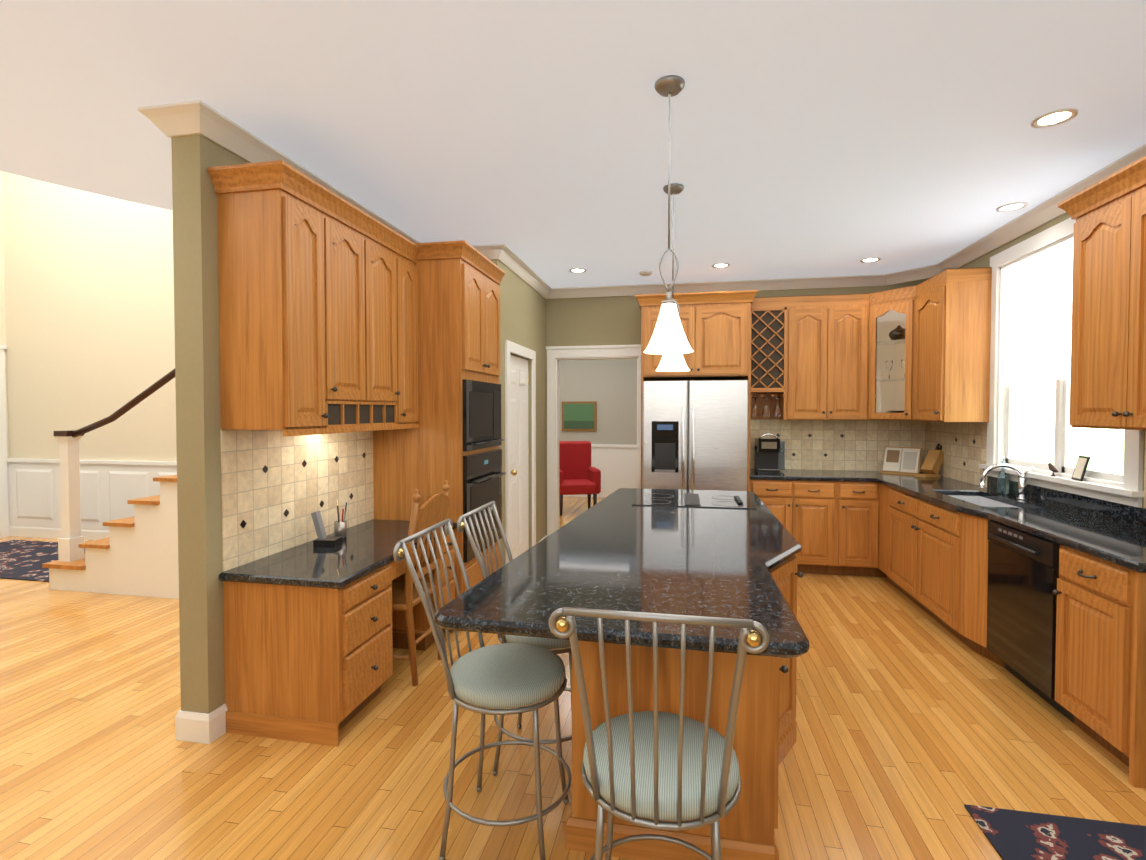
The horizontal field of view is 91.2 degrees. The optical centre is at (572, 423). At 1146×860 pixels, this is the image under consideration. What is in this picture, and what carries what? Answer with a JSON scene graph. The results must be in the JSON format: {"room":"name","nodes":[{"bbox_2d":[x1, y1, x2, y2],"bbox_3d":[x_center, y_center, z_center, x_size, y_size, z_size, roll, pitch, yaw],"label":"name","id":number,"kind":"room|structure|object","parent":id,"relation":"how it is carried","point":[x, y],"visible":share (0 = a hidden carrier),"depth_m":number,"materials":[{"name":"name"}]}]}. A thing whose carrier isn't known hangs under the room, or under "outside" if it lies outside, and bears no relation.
{"room":"kitchen","nodes":[
{"label":"kitchen","id":0,"kind":"room"},
{"bbox_2d":[0,171,8,458],"bbox_3d":[-7.582,-1.361,3.284,0.150,5.600,9.600,0,1,11],"label":"wall","id":1,"kind":"structure","parent":0,"point":[2,314],"depth_m":6.73,"materials":[{"name":"beige paint"}]},
{"bbox_2d":[0,345,8,537],"bbox_3d":[-7.108,0.235,5.705,0.195,2.295,2.210,0,1,11],"label":"door frame","id":2,"kind":"structure","parent":1,"relation":"attached to","point":[4,519],"depth_m":6.72,"materials":[{"name":"white paint"}]},
{"bbox_2d":[2,171,176,461],"bbox_3d":[-4.010,-1.432,6.268,5.730,5.600,0.120,0,1,11],"label":"wall","id":3,"kind":"structure","parent":0,"point":[89,304],"depth_m":6.53,"materials":[{"name":"beige paint"}]},
{"bbox_2d":[9,525,109,539],"bbox_3d":[-4.023,1.304,6.266,5.730,0.130,0.016,0,1,11],"label":"baseboard","id":4,"kind":"structure","parent":3,"relation":"attached to","point":[23,531],"depth_m":6.69,"materials":[{"name":"white paint"}]},
{"bbox_2d":[7,458,176,529],"bbox_3d":[-5.020,0.830,6.440,3.699,0.810,0.030,0,1,11],"label":"wainscoting","id":5,"kind":"structure","parent":3,"relation":"attached to","point":[109,489],"depth_m":6.56,"materials":[{"name":"white paint"}]},
{"bbox_2d":[171,134,372,713],"bbox_3d":[-1.371,-0.013,4.461,0.150,2.850,3.890,0,1,11],"label":"wall column","id":6,"kind":"structure","parent":0,"point":[197,345],"depth_m":2.56,"materials":[{"name":"paint"}]},
{"bbox_2d":[175,704,226,740],"bbox_3d":[-1.523,1.354,4.148,0.016,0.130,3.186,0,1,11],"label":"baseboard","id":7,"kind":"structure","parent":6,"relation":"attached to","point":[187,723],"depth_m":2.58,"materials":[{"name":"white paint"}]},
{"bbox_2d":[220,429,373,570],"bbox_3d":[-1.520,0.345,3.276,0.011,0.667,1.310,0,1,11],"label":"tile backsplash","id":8,"kind":"structure","parent":6,"relation":"attached to","point":[278,488],"depth_m":3.05,"materials":[{"name":"tile"}]},
{"bbox_2d":[214,184,338,431],"bbox_3d":[-1.443,-0.523,2.755,0.349,1.090,0.358,0,1,11],"label":"upper cabinet","id":9,"kind":"object","parent":0,"relation":"attached to","point":[338,314],"depth_m":2.60,"materials":[{"name":"brown wood"}]},
{"bbox_2d":[335,212,406,431],"bbox_3d":[-1.351,-0.534,3.226,0.349,1.090,0.858,0,1,11],"label":"upper cabinet","id":10,"kind":"object","parent":0,"relation":"attached to","point":[372,272],"depth_m":3.25,"materials":[{"name":"brown wood"}]},
{"bbox_2d":[407,256,418,427],"bbox_3d":[-1.261,-0.545,3.693,0.349,1.090,0.350,0,1,11],"label":"upper cabinet","id":11,"kind":"object","parent":0,"relation":"attached to","point":[412,264],"depth_m":3.77,"materials":[{"name":"brown wood"}]},
{"bbox_2d":[491,259,545,567],"bbox_3d":[-0.771,-0.037,5.480,0.640,2.850,1.660,0,1,11],"label":"wall","id":12,"kind":"structure","parent":0,"point":[522,313],"depth_m":5.63,"materials":[{"name":"paint"}]},
{"bbox_2d":[505,340,535,563],"bbox_3d":[-0.497,0.333,5.268,0.122,2.120,0.950,0,1,11],"label":"door","id":13,"kind":"structure","parent":12,"relation":"attached to","point":[516,461],"depth_m":5.29,"materials":[{"name":"white paint"}]},
{"bbox_2d":[137,100,1145,298],"bbox_3d":[0.310,-1.321,1.578,4.705,0.098,8.850,0,1,11],"label":"crown molding","id":14,"kind":"structure","parent":12,"relation":"attached to","point":[186,118],"depth_m":4.07,"materials":[{"name":"white paint"}]},
{"bbox_2d":[0,496,1145,859],"bbox_3d":[-1.966,1.439,4.606,13.800,0.060,14.200,0,1,11],"label":"floor","id":15,"kind":"structure","parent":0,"point":[916,726],"depth_m":2.45,"materials":[{"name":"brown wood"}]},
{"bbox_2d":[0,540,84,581],"bbox_3d":[-5.538,1.376,5.754,2.250,0.009,1.200,0,1,11],"label":"rug","id":16,"kind":"object","parent":15,"relation":"on","point":[22,560],"visible":0.4,"depth_m":5.73,"materials":[{"name":"multicoloured fabric"}]},
{"bbox_2d":[42,369,178,598],"bbox_3d":[-3.029,0.106,5.242,2.660,2.574,1.588,0,1,11],"label":"staircase","id":17,"kind":"structure","parent":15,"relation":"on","point":[136,554],"depth_m":4.63,"materials":[{"name":"white paint"}]},
{"bbox_2d":[223,560,398,746],"bbox_3d":[-1.298,1.091,2.827,0.619,0.720,0.480,0,1,11],"label":"base cabinet","id":18,"kind":"object","parent":15,"relation":"on","point":[300,664],"depth_m":2.60,"materials":[{"name":"brown wood"}]},
{"bbox_2d":[219,520,456,591],"bbox_3d":[-1.217,0.701,3.212,0.630,0.039,1.334,0,1,11],"label":"countertop","id":19,"kind":"structure","parent":18,"relation":"on","point":[367,546],"depth_m":2.82,"materials":[{"name":"black stone"}]},
{"bbox_2d":[311,511,341,546],"bbox_3d":[-1.396,0.587,3.169,0.143,0.188,0.100,0,1,1],"label":"desk phone","id":20,"kind":"object","parent":19,"relation":"on","point":[323,539],"visible":1,"depth_m":3.14,"materials":[{"name":"black plastic"}]},
{"bbox_2d":[334,501,346,537],"bbox_3d":[-1.390,0.568,3.353,0.072,0.218,0.070,0,1,11],"label":"pencil cup","id":21,"kind":"object","parent":19,"relation":"on","point":[340,527],"visible":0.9,"depth_m":3.33,"materials":[{"name":"grey metal"}]},
{"bbox_2d":[392,480,449,685],"bbox_3d":[-1.008,0.894,3.286,0.479,1.094,0.445,0,1,11],"label":"desk chair","id":22,"kind":"object","parent":15,"relation":"on","point":[433,509],"visible":0.46,"depth_m":3.14,"materials":[{"name":"brown wood"}]},
{"bbox_2d":[399,528,458,650],"bbox_3d":[-1.123,1.069,3.730,0.619,0.720,0.299,0,1,11],"label":"base cabinet","id":23,"kind":"object","parent":15,"relation":"on","point":[421,623],"depth_m":3.58,"materials":[{"name":"brown wood"}]},
{"bbox_2d":[371,256,505,593],"bbox_3d":[-0.985,0.147,4.247,0.686,2.540,0.811,0,1,11],"label":"tall cabinet","id":24,"kind":"object","parent":15,"relation":"on","point":[456,439],"depth_m":3.85,"materials":[{"name":"brown wood"}]},
{"bbox_2d":[393,518,571,859],"bbox_3d":[-0.282,0.927,2.026,0.557,1.084,0.466,0,1,11],"label":"stool","id":25,"kind":"object","parent":15,"relation":"on","point":[509,675],"visible":0.98,"depth_m":1.92,"materials":[{"name":"fabric"}]},
{"bbox_2d":[457,501,571,775],"bbox_3d":[-0.165,0.917,2.471,0.557,1.084,0.466,0,1,11],"label":"stool","id":26,"kind":"object","parent":15,"relation":"on","point":[545,643],"visible":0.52,"depth_m":2.33,"materials":[{"name":"metal"}]},
{"bbox_2d":[559,441,600,515],"bbox_3d":[0.038,0.794,8.394,0.680,1.050,0.570,0,1,-9],"label":"dining chair","id":27,"kind":"object","parent":15,"relation":"on","point":[579,474],"visible":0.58,"depth_m":8.53,"materials":[{"name":"red fabric"}]},
{"bbox_2d":[549,607,768,859],"bbox_3d":[0.225,0.940,1.470,0.466,1.084,0.557,0,1,11],"label":"stool","id":28,"kind":"object","parent":15,"relation":"on","point":[655,765],"visible":1,"depth_m":1.34,"materials":[{"name":"fabric"}]},
{"bbox_2d":[566,644,795,859],"bbox_3d":[0.677,1.007,3.064,0.947,0.874,2.492,0,1,11],"label":"kitchen island","id":29,"kind":"object","parent":15,"relation":"on","point":[765,729],"depth_m":1.87,"materials":[{"name":"brown wood"}]},
{"bbox_2d":[434,488,808,659],"bbox_3d":[0.465,0.553,2.921,1.270,0.038,2.866,0,1,11],"label":"island countertop","id":30,"kind":"structure","parent":29,"relation":"on","point":[618,554],"depth_m":2.01,"materials":[{"name":"black stone"}]},
{"bbox_2d":[630,488,757,507],"bbox_3d":[0.798,0.502,3.763,0.760,0.021,0.530,0,1,11],"label":"cooktop","id":31,"kind":"object","parent":30,"relation":"in","point":[643,496],"depth_m":3.77,"materials":[{"name":"black glass"}]},
{"bbox_2d":[642,380,748,490],"bbox_3d":[1.176,0.493,5.479,0.945,1.790,0.847,0,1,11],"label":"fridge","id":32,"kind":"object","parent":15,"relation":"on","point":[694,435],"visible":0.5,"depth_m":5.11,"materials":[{"name":"grey metal"}]},
{"bbox_2d":[635,156,1145,787],"bbox_3d":[1.756,0.111,4.048,2.788,2.620,3.513,0,1,11],"label":"kitchen cabinets","id":33,"kind":"object","parent":15,"relation":"on","point":[1039,590],"visible":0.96,"depth_m":3.79,"materials":[{"name":"brown wood"}]},
{"bbox_2d":[755,433,784,472],"bbox_3d":[1.950,0.279,5.539,0.265,0.382,0.264,0,1,11],"label":"coffee maker","id":34,"kind":"object","parent":33,"relation":"on","point":[769,455],"visible":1,"depth_m":5.51,"materials":[{"name":"black plastic"}]},
{"bbox_2d":[879,446,922,474],"bbox_3d":[3.135,0.348,5.362,0.135,0.252,0.340,-1,2,-41],"label":"cookbook stand","id":35,"kind":"object","parent":33,"relation":"on","point":[903,460],"visible":0.92,"depth_m":5.35,"materials":[{"name":"brown wood"}]},
{"bbox_2d":[914,443,943,477],"bbox_3d":[3.287,0.326,5.140,0.298,0.307,0.110,0,1,-19],"label":"knife block","id":36,"kind":"object","parent":33,"relation":"on","point":[932,464],"visible":0.77,"depth_m":5.11,"materials":[{"name":"brown wood"}]},
{"bbox_2d":[997,456,1008,493],"bbox_3d":[3.118,0.370,4.064,0.068,0.270,0.068,0,1,11],"label":"soap bottle","id":37,"kind":"object","parent":33,"relation":"on","point":[1003,483],"visible":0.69,"depth_m":4.04,"materials":[{"name":"blue glass"}]},
{"bbox_2d":[964,804,1145,859],"bbox_3d":[1.788,1.475,1.587,0.780,0.008,1.000,0,1,11],"label":"kitchen rug","id":38,"kind":"object","parent":15,"relation":"on","point":[1015,835],"visible":1,"depth_m":1.99,"materials":[{"name":"fabric"}]},
{"bbox_2d":[0,0,1145,287],"bbox_3d":[-0.361,-1.500,1.780,6.700,0.250,9.200,0,1,11],"label":"ceiling","id":39,"kind":"structure","parent":0,"point":[816,138],"depth_m":2.50,"materials":[{"name":"white paint"}]},
{"bbox_2d":[569,268,585,272],"bbox_3d":[0.045,-1.456,5.319,0.164,0.006,0.164,0,1,11],"label":"recessed light","id":40,"kind":"object","parent":39,"relation":"in","point":[577,270],"visible":0.94,"depth_m":5.32,"materials":[{"name":"white paint"}]},
{"bbox_2d":[639,270,651,275],"bbox_3d":[0.696,-1.443,5.377,0.120,0.034,0.118,0,1,11],"label":"smoke detector","id":41,"kind":"object","parent":39,"relation":"attached to","point":[645,273],"visible":1,"depth_m":5.34,"materials":[{"name":"white paint"}]},
{"bbox_2d":[644,75,693,353],"bbox_3d":[0.394,-0.842,2.301,0.204,1.089,0.204,0,1,11],"label":"pendant light","id":42,"kind":"object","parent":39,"relation":"hanging from","point":[668,336],"visible":1,"depth_m":2.28,"materials":[{"name":"white glass"}]},
{"bbox_2d":[656,183,688,371],"bbox_3d":[0.599,-0.867,3.361,0.204,1.089,0.204,0,1,11],"label":"pendant light","id":43,"kind":"object","parent":39,"relation":"hanging from","point":[672,362],"visible":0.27,"depth_m":3.33,"materials":[{"name":"white glass"}]},
{"bbox_2d":[712,263,729,267],"bbox_3d":[1.354,-1.451,5.137,0.164,0.006,0.164,0,1,11],"label":"recessed light","id":44,"kind":"object","parent":39,"relation":"in","point":[720,265],"visible":1,"depth_m":5.14,"materials":[{"name":"white paint"}]},
{"bbox_2d":[860,257,880,262],"bbox_3d":[2.624,-1.447,4.952,0.164,0.006,0.164,0,1,11],"label":"recessed light","id":45,"kind":"object","parent":39,"relation":"in","point":[871,259],"visible":0.98,"depth_m":4.95,"materials":[{"name":"white paint"}]},
{"bbox_2d":[996,202,1027,211],"bbox_3d":[2.866,-1.416,3.663,0.164,0.006,0.164,0,1,11],"label":"recessed light","id":46,"kind":"object","parent":39,"relation":"in","point":[1011,206],"visible":1,"depth_m":3.65,"materials":[{"name":"white paint"}]},
{"bbox_2d":[1031,108,1077,127],"bbox_3d":[2.188,-1.390,2.552,0.164,0.006,0.164,0,1,11],"label":"recessed light","id":47,"kind":"object","parent":39,"relation":"in","point":[1054,118],"visible":1,"depth_m":2.55,"materials":[{"name":"white paint"}]},
{"bbox_2d":[559,359,636,444],"bbox_3d":[0.973,-0.139,9.755,4.400,2.850,0.100,0,1,11],"label":"wall","id":48,"kind":"structure","parent":0,"point":[609,386],"depth_m":9.76,"materials":[{"name":"beige paint"}]},
{"bbox_2d":[562,401,596,430],"bbox_3d":[0.107,-0.136,9.857,0.620,0.520,0.028,0,1,11],"label":"framed picture","id":49,"kind":"object","parent":48,"relation":"attached to","point":[579,415],"visible":0.95,"depth_m":9.84,"materials":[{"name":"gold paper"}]},
{"bbox_2d":[563,444,636,497],"bbox_3d":[0.961,0.113,9.697,4.200,2.350,0.030,0,1,11],"label":"trim","id":50,"kind":"structure","parent":48,"relation":"attached to","point":[615,465],"depth_m":9.76,"materials":[{"name":"white paint"}]},
{"bbox_2d":[546,278,927,534],"bbox_3d":[1.288,-0.050,5.988,5.050,2.850,0.120,0,1,11],"label":"wall","id":51,"kind":"structure","parent":0,"point":[611,320],"depth_m":6.09,"materials":[{"name":"paint"}]},
{"bbox_2d":[546,344,640,536],"bbox_3d":[0.264,0.259,6.177,1.120,2.225,0.152,0,1,11],"label":"trim","id":52,"kind":"structure","parent":51,"relation":"attached to","point":[555,354],"depth_m":6.19,"materials":[{"name":"white paint"}]},
{"bbox_2d":[928,213,1144,507],"bbox_3d":[2.692,0.063,1.225,0.120,2.850,9.200,0,1,11],"label":"wall","id":53,"kind":"structure","parent":0,"point":[983,261],"depth_m":3.99,"materials":[{"name":"paint"}]},
{"bbox_2d":[750,419,1145,507],"bbox_3d":[2.294,0.251,3.976,1.704,0.512,3.460,0,1,11],"label":"tile backsplash","id":54,"kind":"structure","parent":53,"relation":"attached to","point":[853,445],"depth_m":5.60,"materials":[{"name":"tile"}]},
{"bbox_2d":[979,217,1143,506],"bbox_3d":[3.127,-0.418,3.616,0.180,1.700,1.520,0,1,11],"label":"window","id":55,"kind":"structure","parent":53,"relation":"in","point":[1031,304],"depth_m":3.78,"materials":[{"name":"white paint"}]},
{"bbox_2d":[1048,463,1058,475],"bbox_3d":[3.053,0.290,3.568,0.032,0.084,0.106,0,1,11],"label":"bird figurine","id":56,"kind":"object","parent":55,"relation":"on","point":[1052,467],"visible":0.98,"depth_m":3.56,"materials":[{"name":"brown"}]},
{"bbox_2d":[1071,455,1090,480],"bbox_3d":[3.043,0.265,3.359,0.050,0.148,0.120,1,1,21],"label":"framed picture","id":57,"kind":"object","parent":55,"relation":"on","point":[1081,466],"visible":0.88,"depth_m":3.35,"materials":[{"name":"black plastic"}]},
{"label":"outside","id":58,"kind":"structure","parent":0,"visible":0},
{"bbox_2d":[1016,380,1123,473],"bbox_3d":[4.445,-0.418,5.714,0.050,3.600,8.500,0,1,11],"label":"window","id":59,"kind":"structure","parent":58,"point":[1103,449],"depth_m":5.06,"materials":[{"name":"white glass"}]}
]}

